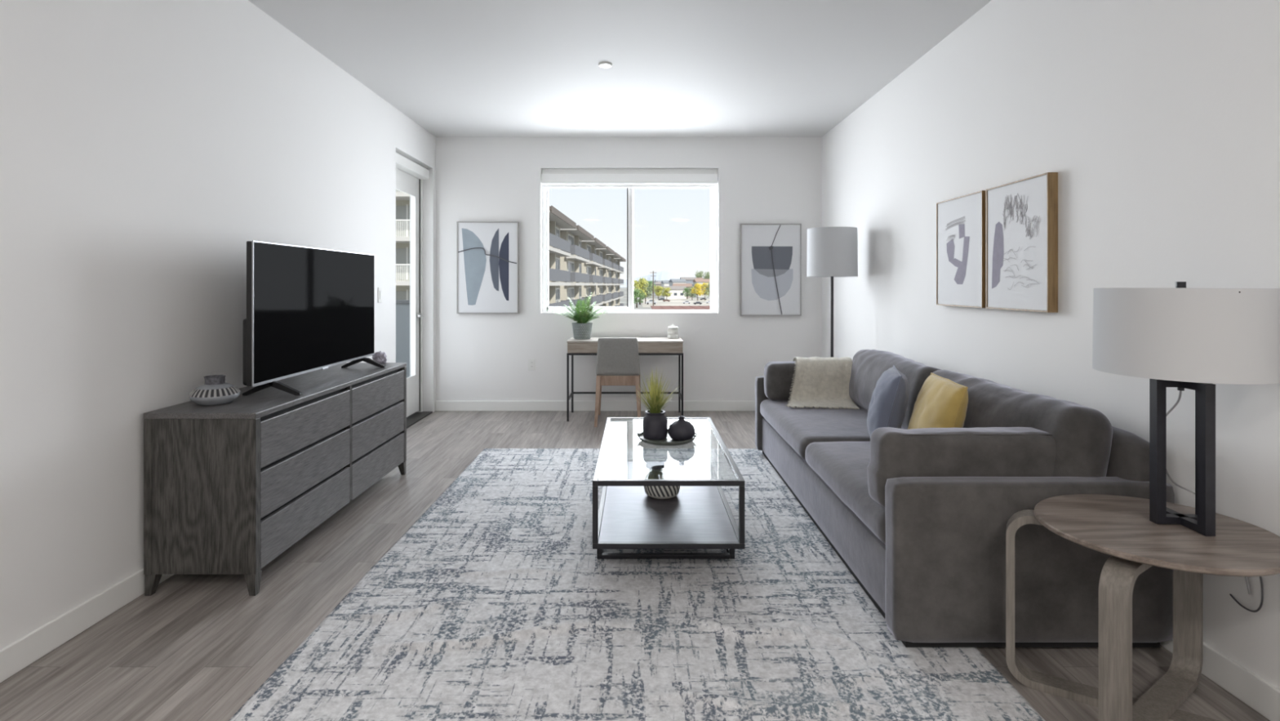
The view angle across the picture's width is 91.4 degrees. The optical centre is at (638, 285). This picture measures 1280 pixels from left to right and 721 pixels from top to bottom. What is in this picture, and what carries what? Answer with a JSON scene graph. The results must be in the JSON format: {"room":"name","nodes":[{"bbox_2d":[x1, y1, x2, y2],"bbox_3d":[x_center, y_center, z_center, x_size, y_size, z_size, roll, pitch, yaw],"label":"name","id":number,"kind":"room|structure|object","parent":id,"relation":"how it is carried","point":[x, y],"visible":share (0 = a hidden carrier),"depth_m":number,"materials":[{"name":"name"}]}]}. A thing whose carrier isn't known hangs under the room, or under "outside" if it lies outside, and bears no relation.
{"room":"living room","nodes":[
{"label":"living room","id":0,"kind":"room"},
{"bbox_2d":[0,0,435,648],"bbox_3d":[-2.110,-0.110,1.579,0.220,2.700,9.557,0,0,0],"label":"wall","id":1,"kind":"structure","parent":0,"point":[144,144],"depth_m":2.46,"materials":[{"name":"white paint"}]},
{"bbox_2d":[0,568,174,682],"bbox_3d":[-1.993,1.190,0.975,0.014,0.100,8.349,0,0,0],"label":"baseboard","id":2,"kind":"structure","parent":1,"relation":"attached to","point":[26,650],"depth_m":2.18,"materials":[{"name":"white paint"}]},
{"bbox_2d":[377,287,382,302],"bbox_3d":[-1.995,0.075,4.830,0.010,0.116,0.072,0,0,0],"label":"light switch","id":3,"kind":"object","parent":1,"relation":"attached to","point":[380,289],"visible":1,"depth_m":4.81,"materials":[{"name":"white plastic"}]},
{"bbox_2d":[395,152,429,179],"bbox_3d":[-2.066,-1.066,5.600,0.092,0.088,0.880,0,0,0],"label":"roller shade","id":4,"kind":"object","parent":1,"relation":"attached to","point":[402,163],"visible":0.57,"depth_m":5.60,"materials":[{"name":"white fabric"}]},
{"bbox_2d":[395,167,432,428],"bbox_3d":[-2.108,0.051,5.617,0.213,2.377,0.935,0,0,0],"label":"door","id":5,"kind":"structure","parent":1,"relation":"in","point":[406,183],"depth_m":5.95,"materials":[{"name":"white paint"}]},
{"bbox_2d":[571,322,592,339],"bbox_3d":[-0.533,0.432,5.930,0.200,0.150,0.200,0,0,0],"label":"pot","id":6,"kind":"object","parent":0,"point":[581,331],"depth_m":5.85,"materials":[{"name":"grey ceramic"}]},
{"bbox_2d":[248,0,991,137],"bbox_3d":[-0.195,-1.535,1.478,4.610,0.150,9.757,0,0,0],"label":"ceiling","id":7,"kind":"structure","parent":0,"point":[454,68],"depth_m":3.95,"materials":[{"name":"white paint"}]},
{"bbox_2d":[598,62,612,67],"bbox_3d":[-0.219,-1.454,4.129,0.092,0.012,0.092,0,0,0],"label":"sprinkler cover","id":8,"kind":"object","parent":7,"relation":"attached to","point":[602,64],"visible":1,"depth_m":4.11,"materials":[{"name":"white plastic"}]},
{"bbox_2d":[435,137,822,400],"bbox_3d":[-0.095,-0.110,6.262,3.810,2.700,0.190,0,0,0],"label":"wall","id":9,"kind":"structure","parent":0,"point":[480,357],"depth_m":6.17,"materials":[{"name":"white paint"}]},
{"bbox_2d":[456,221,519,313],"bbox_3d":[-1.480,-0.172,6.142,0.605,0.905,0.049,0,0,0],"label":"framed picture","id":10,"kind":"object","parent":9,"relation":"attached to","point":[487,252],"visible":1,"depth_m":6.14,"materials":[{"name":"white paper"}]},
{"bbox_2d":[528,358,535,370],"bbox_3d":[-1.050,0.783,6.162,0.072,0.116,0.009,0,0,0],"label":"wall outlet","id":11,"kind":"object","parent":9,"relation":"attached to","point":[531,362],"visible":1,"depth_m":6.16,"materials":[{"name":"white plastic"}]},
{"bbox_2d":[435,400,755,410],"bbox_3d":[-0.102,1.190,6.160,3.796,0.100,0.014,0,0,0],"label":"baseboard","id":12,"kind":"structure","parent":9,"relation":"attached to","point":[439,405],"depth_m":6.15,"materials":[{"name":"white paint"}]},
{"bbox_2d":[541,184,717,313],"bbox_3d":[-0.087,-0.442,6.252,1.754,1.437,0.161,0,0,0],"label":"window","id":13,"kind":"structure","parent":9,"relation":"in","point":[629,308],"depth_m":6.27,"materials":[{"name":"white plastic"}]},
{"bbox_2d":[541,168,717,187],"bbox_3d":[-0.087,-1.067,6.223,1.746,0.184,0.068,0,0,0],"label":"roller shade","id":14,"kind":"object","parent":9,"relation":"attached to","point":[550,178],"visible":1,"depth_m":6.19,"materials":[{"name":"white fabric"}]},
{"bbox_2d":[740,223,801,315],"bbox_3d":[1.302,-0.152,6.145,0.596,0.905,0.044,0,0,0],"label":"framed picture","id":15,"kind":"object","parent":9,"relation":"attached to","point":[771,254],"visible":1,"depth_m":6.14,"materials":[{"name":"white paper"}]},
{"bbox_2d":[0,410,1270,720],"bbox_3d":[-0.170,1.300,1.579,3.960,0.120,9.557,0,0,0],"label":"floor","id":16,"kind":"structure","parent":0,"point":[198,647],"depth_m":2.29,"materials":[{"name":"wood"}]},
{"bbox_2d":[142,362,406,595],"bbox_3d":[-1.750,0.875,3.303,0.450,0.730,1.625,0,0,0],"label":"dresser","id":17,"kind":"object","parent":16,"relation":"on","point":[228,488],"visible":0.98,"depth_m":2.57,"materials":[{"name":"grey wood"}]},
{"bbox_2d":[188,374,239,405],"bbox_3d":[-1.830,0.451,2.700,0.186,0.117,0.184,0,0,0],"label":"vase","id":18,"kind":"object","parent":17,"relation":"on","point":[215,390],"visible":1,"depth_m":2.65,"materials":[{"name":"ceramic"}]},
{"bbox_2d":[242,240,386,395],"bbox_3d":[-1.698,0.156,3.375,0.265,0.706,1.260,0,0,0],"label":"television","id":19,"kind":"object","parent":17,"relation":"on","point":[308,308],"visible":1,"depth_m":3.16,"materials":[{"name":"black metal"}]},
{"bbox_2d":[372,351,387,363],"bbox_3d":[-1.687,0.470,4.069,0.100,0.078,0.084,0,0,0],"label":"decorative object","id":20,"kind":"object","parent":17,"relation":"on","point":[380,357],"visible":0.82,"depth_m":4.04,"materials":[{"name":"grey"}]},
{"bbox_2d":[594,337,640,426],"bbox_3d":[-0.182,0.853,5.731,0.414,0.775,0.547,0,0,0],"label":"desk chair","id":21,"kind":"object","parent":16,"relation":"on","point":[617,358],"visible":1,"depth_m":5.53,"materials":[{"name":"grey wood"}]},
{"bbox_2d":[566,337,683,421],"bbox_3d":[-0.121,0.874,5.895,1.062,0.732,0.410,0,0,0],"label":"writing desk","id":22,"kind":"object","parent":16,"relation":"on","point":[646,345],"visible":0.81,"depth_m":5.69,"materials":[{"name":"brown wood"}]},
{"bbox_2d":[548,292,607,339],"bbox_3d":[-0.586,0.285,5.942,0.592,0.445,0.267,0,0,0],"label":"potted fern","id":23,"kind":"object","parent":22,"relation":"on","point":[582,329],"visible":1,"depth_m":5.89,"materials":[{"name":"green plant"}]},
{"bbox_2d":[667,324,678,338],"bbox_3d":[0.332,0.442,5.990,0.104,0.131,0.104,0,0,0],"label":"lidded jar","id":24,"kind":"object","parent":22,"relation":"on","point":[673,331],"visible":1,"depth_m":5.95,"materials":[{"name":"white ceramic"}]},
{"bbox_2d":[228,448,1045,720],"bbox_3d":[-0.006,1.224,3.151,2.328,0.031,3.146,0,0,0],"label":"area rug","id":25,"kind":"object","parent":16,"relation":"on","point":[498,602],"visible":0.71,"depth_m":2.22,"materials":[{"name":"grey carpet"}]},
{"bbox_2d":[592,417,744,558],"bbox_3d":[0.123,1.011,3.150,0.620,0.432,1.220,0,0,0],"label":"coffee table","id":26,"kind":"object","parent":25,"relation":"on","point":[700,516],"visible":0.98,"depth_m":2.83,"materials":[{"name":"black metal"}]},
{"bbox_2d":[644,464,679,499],"bbox_3d":[0.118,0.983,3.130,0.182,0.134,0.182,0,0,0],"label":"striped pot","id":27,"kind":"object","parent":26,"relation":"on","point":[661,471],"visible":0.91,"depth_m":3.07,"materials":[{"name":"white ceramic"}]},
{"bbox_2d":[636,428,697,445],"bbox_3d":[0.147,0.779,3.225,0.312,0.032,0.294,0,0,0],"label":"round tray","id":28,"kind":"object","parent":26,"relation":"on","point":[668,441],"visible":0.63,"depth_m":3.13,"materials":[{"name":"metal"}]},
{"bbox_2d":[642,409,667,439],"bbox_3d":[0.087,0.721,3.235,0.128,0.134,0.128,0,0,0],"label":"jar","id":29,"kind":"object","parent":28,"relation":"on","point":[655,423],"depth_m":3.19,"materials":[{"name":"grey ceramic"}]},
{"bbox_2d":[634,368,679,439],"bbox_3d":[0.094,0.598,3.230,0.301,0.380,0.318,0,0,28],"label":"potted grass","id":30,"kind":"object","parent":28,"relation":"on","point":[655,423],"depth_m":3.19,"materials":[{"name":"grey ceramic"}]},
{"bbox_2d":[667,415,695,440],"bbox_3d":[0.221,0.730,3.200,0.140,0.115,0.140,0,0,0],"label":"bud vase","id":31,"kind":"object","parent":28,"relation":"on","point":[681,429],"visible":0.98,"depth_m":3.15,"materials":[{"name":"grey ceramic"}]},
{"bbox_2d":[598,461,737,541],"bbox_3d":[0.123,1.062,3.150,0.574,0.018,1.174,0,0,0],"label":"shelf","id":32,"kind":"object","parent":26,"relation":"attached to","point":[626,513],"depth_m":2.92,"materials":[{"name":"brown wood"}]},
{"bbox_2d":[806,226,857,356],"bbox_3d":[1.528,0.395,4.930,0.384,1.690,0.384,0,0,0],"label":"floor lamp","id":33,"kind":"object","parent":16,"relation":"on","point":[832,251],"visible":0.72,"depth_m":4.77,"materials":[{"name":"white fabric"}]},
{"bbox_2d":[755,349,1173,647],"bbox_3d":[1.326,0.825,3.337,0.950,0.802,2.528,0,0,0],"label":"sofa","id":34,"kind":"object","parent":16,"relation":"on","point":[919,517],"visible":0.69,"depth_m":2.15,"materials":[{"name":"grey fabric"}]},
{"bbox_2d":[764,360,796,400],"bbox_3d":[1.201,0.671,4.385,0.630,0.272,0.190,0,0,0],"label":"cushion","id":35,"kind":"object","parent":34,"relation":"on","point":[778,375],"depth_m":4.31,"materials":[{"name":"grey fabric"}]},
{"bbox_2d":[786,356,860,408],"bbox_3d":[1.231,0.652,4.275,0.527,0.292,0.544,0,0,0],"label":"throw blanket","id":36,"kind":"object","parent":34,"relation":"on","point":[822,382],"visible":0.98,"depth_m":4.26,"materials":[{"name":"beige fabric"}]},
{"bbox_2d":[760,399,901,460],"bbox_3d":[1.234,0.877,3.885,0.750,0.162,1.199,0,0,0],"label":"seat cushion","id":37,"kind":"object","parent":34,"relation":"on","point":[795,428],"depth_m":3.70,"materials":[{"name":"grey fabric"}]},
{"bbox_2d":[804,441,885,544],"bbox_3d":[1.236,0.876,2.737,0.749,0.160,1.095,0,0,0],"label":"seat cushion","id":38,"kind":"object","parent":34,"relation":"on","point":[840,468],"depth_m":2.75,"materials":[{"name":"grey fabric"}]},
{"bbox_2d":[866,365,909,435],"bbox_3d":[1.264,0.620,3.170,0.198,0.384,0.411,0,0,22],"label":"throw pillow","id":39,"kind":"object","parent":34,"relation":"on","point":[887,407],"visible":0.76,"depth_m":3.01,"materials":[{"name":"blue fabric"}]},
{"bbox_2d":[849,349,943,428],"bbox_3d":[1.558,0.626,3.831,0.289,0.404,1.105,0,0,0],"label":"cushion","id":40,"kind":"object","parent":34,"relation":"on","point":[868,365],"depth_m":3.82,"materials":[{"name":"grey fabric"}]},
{"bbox_2d":[907,373,968,428],"bbox_3d":[1.325,0.617,2.790,0.196,0.400,0.428,0,0,8],"label":"throw pillow","id":41,"kind":"object","parent":34,"relation":"on","point":[940,402],"visible":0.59,"depth_m":2.67,"materials":[{"name":"yellow fabric"}]},
{"bbox_2d":[867,426,1055,508],"bbox_3d":[1.202,0.666,2.285,0.703,0.283,0.191,0,0,0],"label":"cushion","id":42,"kind":"object","parent":34,"relation":"on","point":[1020,451],"depth_m":2.20,"materials":[{"name":"grey fabric"}]},
{"bbox_2d":[933,369,1111,476],"bbox_3d":[1.557,0.632,2.715,0.286,0.416,1.121,0,0,0],"label":"cushion","id":43,"kind":"object","parent":34,"relation":"on","point":[1069,439],"depth_m":2.23,"materials":[{"name":"grey fabric"}]},
{"bbox_2d":[1005,493,1279,720],"bbox_3d":[1.463,0.965,1.790,0.627,0.550,0.556,0,0,0],"label":"end table","id":44,"kind":"object","parent":16,"relation":"on","point":[1119,526],"visible":0.94,"depth_m":1.75,"materials":[{"name":"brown wood"}]},
{"bbox_2d":[1092,281,1279,612],"bbox_3d":[1.585,0.474,1.812,0.438,0.969,0.416,0,0,0],"label":"table lamp","id":45,"kind":"object","parent":44,"relation":"on","point":[1181,337],"visible":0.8,"depth_m":1.70,"materials":[{"name":"white fabric"}]},
{"bbox_2d":[822,0,1279,689],"bbox_3d":[1.910,-0.110,1.579,0.200,2.700,9.557,0,0,0],"label":"wall","id":46,"kind":"structure","parent":0,"point":[1157,122],"depth_m":2.43,"materials":[{"name":"white paint"}]},
{"bbox_2d":[936,190,986,307],"bbox_3d":[1.787,-0.185,3.455,0.045,0.604,0.494,0,0,0],"label":"framed picture","id":47,"kind":"object","parent":46,"relation":"attached to","point":[961,221],"visible":0.95,"depth_m":3.41,"materials":[{"name":"white paper"}]},
{"bbox_2d":[986,172,1057,312],"bbox_3d":[1.787,-0.185,2.934,0.046,0.604,0.480,0,0,0],"label":"framed picture","id":48,"kind":"object","parent":46,"relation":"attached to","point":[1022,215],"visible":1,"depth_m":2.87,"materials":[{"name":"white paper"}]},
{"bbox_2d":[1160,640,1279,720],"bbox_3d":[1.803,1.190,1.484,0.014,0.100,9.367,0,0,0],"label":"baseboard","id":49,"kind":"structure","parent":46,"relation":"attached to","point":[1255,691],"depth_m":1.86,"materials":[{"name":"white paint"}]},
{"bbox_3d":[-3.411,1.355,5.675,2.378,0.170,2.950,0,0,0],"label":"floor","id":50,"kind":"structure","parent":0,"visible":0},
{"bbox_2d":[395,300,409,377],"bbox_3d":[-3.417,0.720,7.075,2.365,1.099,0.050,0,0,0],"label":"balcony railing","id":51,"kind":"object","parent":50,"relation":"on","point":[402,307],"visible":0.02,"depth_m":7.07,"materials":[{"name":"grey"}]},
{"label":"outside","id":52,"kind":"structure","parent":0,"visible":0},
{"bbox_2d":[619,287,710,309],"bbox_3d":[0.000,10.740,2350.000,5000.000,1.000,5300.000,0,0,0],"label":"ground","id":53,"kind":"structure","parent":52,"point":[624,300],"depth_m":482.70,"materials":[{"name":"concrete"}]},
{"bbox_2d":[395,189,409,300],"bbox_3d":[-17.850,0.790,42.600,13.300,18.900,6.400,0,0,0],"label":"apartment building","id":54,"kind":"structure","parent":53,"relation":"on","point":[402,199],"depth_m":41.76,"materials":[{"name":"beige paint"}]},
{"bbox_2d":[548,205,626,306],"bbox_3d":[-13.105,2.040,101.000,20.217,16.400,110.000,0,0,0],"label":"apartment building","id":55,"kind":"structure","parent":53,"relation":"on","point":[580,264],"depth_m":70.31,"materials":[{"name":"beige paint"}]},
{"bbox_2d":[633,288,645,307],"bbox_3d":[-0.473,5.837,285.129,9.034,8.823,8.512,0,0,16],"label":"tree","id":56,"kind":"object","parent":53,"relation":"on","point":[636,292],"visible":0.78,"depth_m":284.08,"materials":[{"name":"green plant"}]},
{"bbox_2d":[633,277,649,304],"bbox_3d":[0.856,2.955,329.486,10.000,14.599,11.950,0,0,0],"label":"tree","id":57,"kind":"object","parent":53,"relation":"on","point":[639,285],"visible":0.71,"depth_m":329.01,"materials":[{"name":"yellow plant"}]},
{"bbox_2d":[646,280,655,294],"bbox_3d":[12.364,2.534,619.918,13.240,15.441,14.052,0,0,-37],"label":"tree","id":58,"kind":"object","parent":53,"relation":"on","point":[650,282],"visible":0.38,"depth_m":618.14,"materials":[{"name":"green plant"}]},
{"bbox_2d":[619,270,695,287],"bbox_3d":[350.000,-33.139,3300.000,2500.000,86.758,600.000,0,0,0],"label":"hills","id":59,"kind":"structure","parent":53,"relation":"on","point":[668,274],"depth_m":3192.90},
{"bbox_2d":[654,281,661,295],"bbox_3d":[21.538,3.440,600.000,11.200,13.600,11.200,0,0,0],"label":"house","id":60,"kind":"structure","parent":53,"relation":"on","point":[657,283],"depth_m":595.40,"materials":[{"name":"beige"}]},
{"bbox_2d":[661,280,669,296],"bbox_3d":[27.276,2.940,575.000,11.200,14.600,11.200,0,0,-11],"label":"house","id":61,"kind":"structure","parent":53,"relation":"on","point":[664,282],"depth_m":572.11,"materials":[{"name":"grey"}]},
{"bbox_2d":[662,285,685,298],"bbox_3d":[27.115,5.440,470.000,17.200,9.600,11.200,0,0,-6],"label":"house","id":62,"kind":"structure","parent":53,"relation":"on","point":[677,291],"depth_m":465.35,"materials":[{"name":"grey"}]},
{"bbox_2d":[641,298,710,306],"bbox_3d":[61.000,10.209,380.000,118.000,0.059,180.000,0,0,0],"label":"parking lot","id":63,"kind":"structure","parent":53,"relation":"on","point":[673,302],"depth_m":350.40,"materials":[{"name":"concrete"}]},
{"bbox_2d":[642,280,654,303],"bbox_3d":[4.176,3.456,344.959,8.317,13.594,8.521,0,0,31],"label":"tree","id":64,"kind":"object","parent":63,"relation":"on","point":[648,288],"visible":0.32,"depth_m":344.47,"materials":[{"name":"green plant"}]},
{"bbox_2d":[645,299,657,304],"bbox_3d":[6.769,8.926,330.000,5.850,2.491,2.046,0,0,0],"label":"car","id":65,"kind":"object","parent":63,"relation":"on","point":[650,300],"visible":0.93,"depth_m":329.01,"materials":[{"name":"grey paint"}]},
{"bbox_2d":[652,271,656,306],"bbox_3d":[7.115,1.710,299.860,3.200,16.939,0.880,0,0,0],"label":"utility pole","id":66,"kind":"object","parent":63,"relation":"on","point":[655,281],"visible":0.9,"depth_m":299.79,"materials":[{"name":"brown wood"}]},
{"bbox_2d":[652,285,663,298],"bbox_3d":[14.064,5.113,448.300,8.182,10.274,9.777,0,0,-43],"label":"tree","id":67,"kind":"object","parent":63,"relation":"on","point":[658,288],"visible":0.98,"depth_m":447.03,"materials":[{"name":"yellow plant"}]},
{"bbox_2d":[660,286,671,299],"bbox_3d":[18.744,5.653,424.819,8.691,9.192,7.273,0,0,-28],"label":"tree","id":68,"kind":"object","parent":63,"relation":"on","point":[665,290],"visible":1,"depth_m":424.32,"materials":[{"name":"yellow plant"}]},
{"bbox_2d":[682,287,690,298],"bbox_3d":[35.792,5.837,454.851,7.566,8.823,8.030,0,0,-12],"label":"tree","id":69,"kind":"object","parent":63,"relation":"on","point":[686,290],"visible":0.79,"depth_m":454.29,"materials":[{"name":"green plant"}]},
{"bbox_2d":[687,286,696,299],"bbox_3d":[36.808,5.356,427.851,6.627,9.788,6.469,0,0,3],"label":"tree","id":70,"kind":"object","parent":63,"relation":"on","point":[690,288],"visible":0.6,"depth_m":427.34,"materials":[{"name":"green plant"}]},
{"bbox_2d":[690,283,704,300],"bbox_3d":[38.805,4.240,409.939,8.894,12.022,8.548,0,0,19],"label":"tree","id":71,"kind":"object","parent":63,"relation":"on","point":[697,286],"visible":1,"depth_m":408.97,"materials":[{"name":"yellow plant"}]},
{"bbox_2d":[700,282,709,300],"bbox_3d":[44.187,3.968,414.918,6.648,12.569,6.917,0,0,34],"label":"tree","id":72,"kind":"object","parent":63,"relation":"on","point":[703,283],"visible":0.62,"depth_m":414.29,"materials":[{"name":"yellow plant"}]},
{"bbox_2d":[702,282,710,296],"bbox_3d":[44.161,3.728,380.101,8.521,13.050,8.317,0,0,-40],"label":"tree","id":73,"kind":"object","parent":63,"relation":"on","point":[708,288],"visible":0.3,"depth_m":379.62,"materials":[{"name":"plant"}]},
{"bbox_2d":[668,279,686,285],"bbox_3d":[34.237,2.440,545.000,13.200,15.600,11.200,0,0,-17],"label":"house","id":74,"kind":"structure","parent":53,"relation":"on","point":[671,281],"depth_m":541.79,"materials":[{"name":"grey"}]},
{"bbox_2d":[650,305,710,309],"bbox_3d":[23.250,8.500,192.000,38.500,3.480,30.000,0,0,0],"label":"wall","id":75,"kind":"structure","parent":53,"relation":"on","point":[669,307],"depth_m":190.42,"materials":[{"name":"red brick"}]},
{"bbox_2d":[672,283,692,297],"bbox_3d":[35.256,4.440,500.000,15.200,11.600,11.200,0,0,11],"label":"house","id":76,"kind":"structure","parent":53,"relation":"on","point":[687,285],"depth_m":497.42,"materials":[{"name":"beige"}]},
{"bbox_2d":[680,276,696,295],"bbox_3d":[45.705,1.440,575.000,14.200,17.600,11.200,0,0,-6],"label":"house","id":77,"kind":"structure","parent":53,"relation":"on","point":[689,279],"depth_m":571.27,"materials":[{"name":"grey"}]},
{"bbox_2d":[694,271,703,277],"bbox_3d":[67.040,-3.327,689.814,11.089,27.188,11.361,0,0,-25],"label":"tree","id":78,"kind":"object","parent":53,"relation":"on","point":[697,275],"visible":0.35,"depth_m":689.42,"materials":[{"name":"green plant"}]},
{"bbox_2d":[693,279,710,297],"bbox_3d":[57.462,2.440,540.000,19.200,15.600,11.200,0,0,-11],"label":"house","id":79,"kind":"structure","parent":53,"relation":"on","point":[695,281],"depth_m":535.35,"materials":[{"name":"grey"}]},
{"bbox_2d":[702,271,710,279],"bbox_3d":[71.512,-2.242,639.766,11.361,25.013,11.089,0,0,-9],"label":"tree","id":80,"kind":"object","parent":53,"relation":"on","point":[708,273],"visible":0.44,"depth_m":639.01,"materials":[{"name":"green plant"}]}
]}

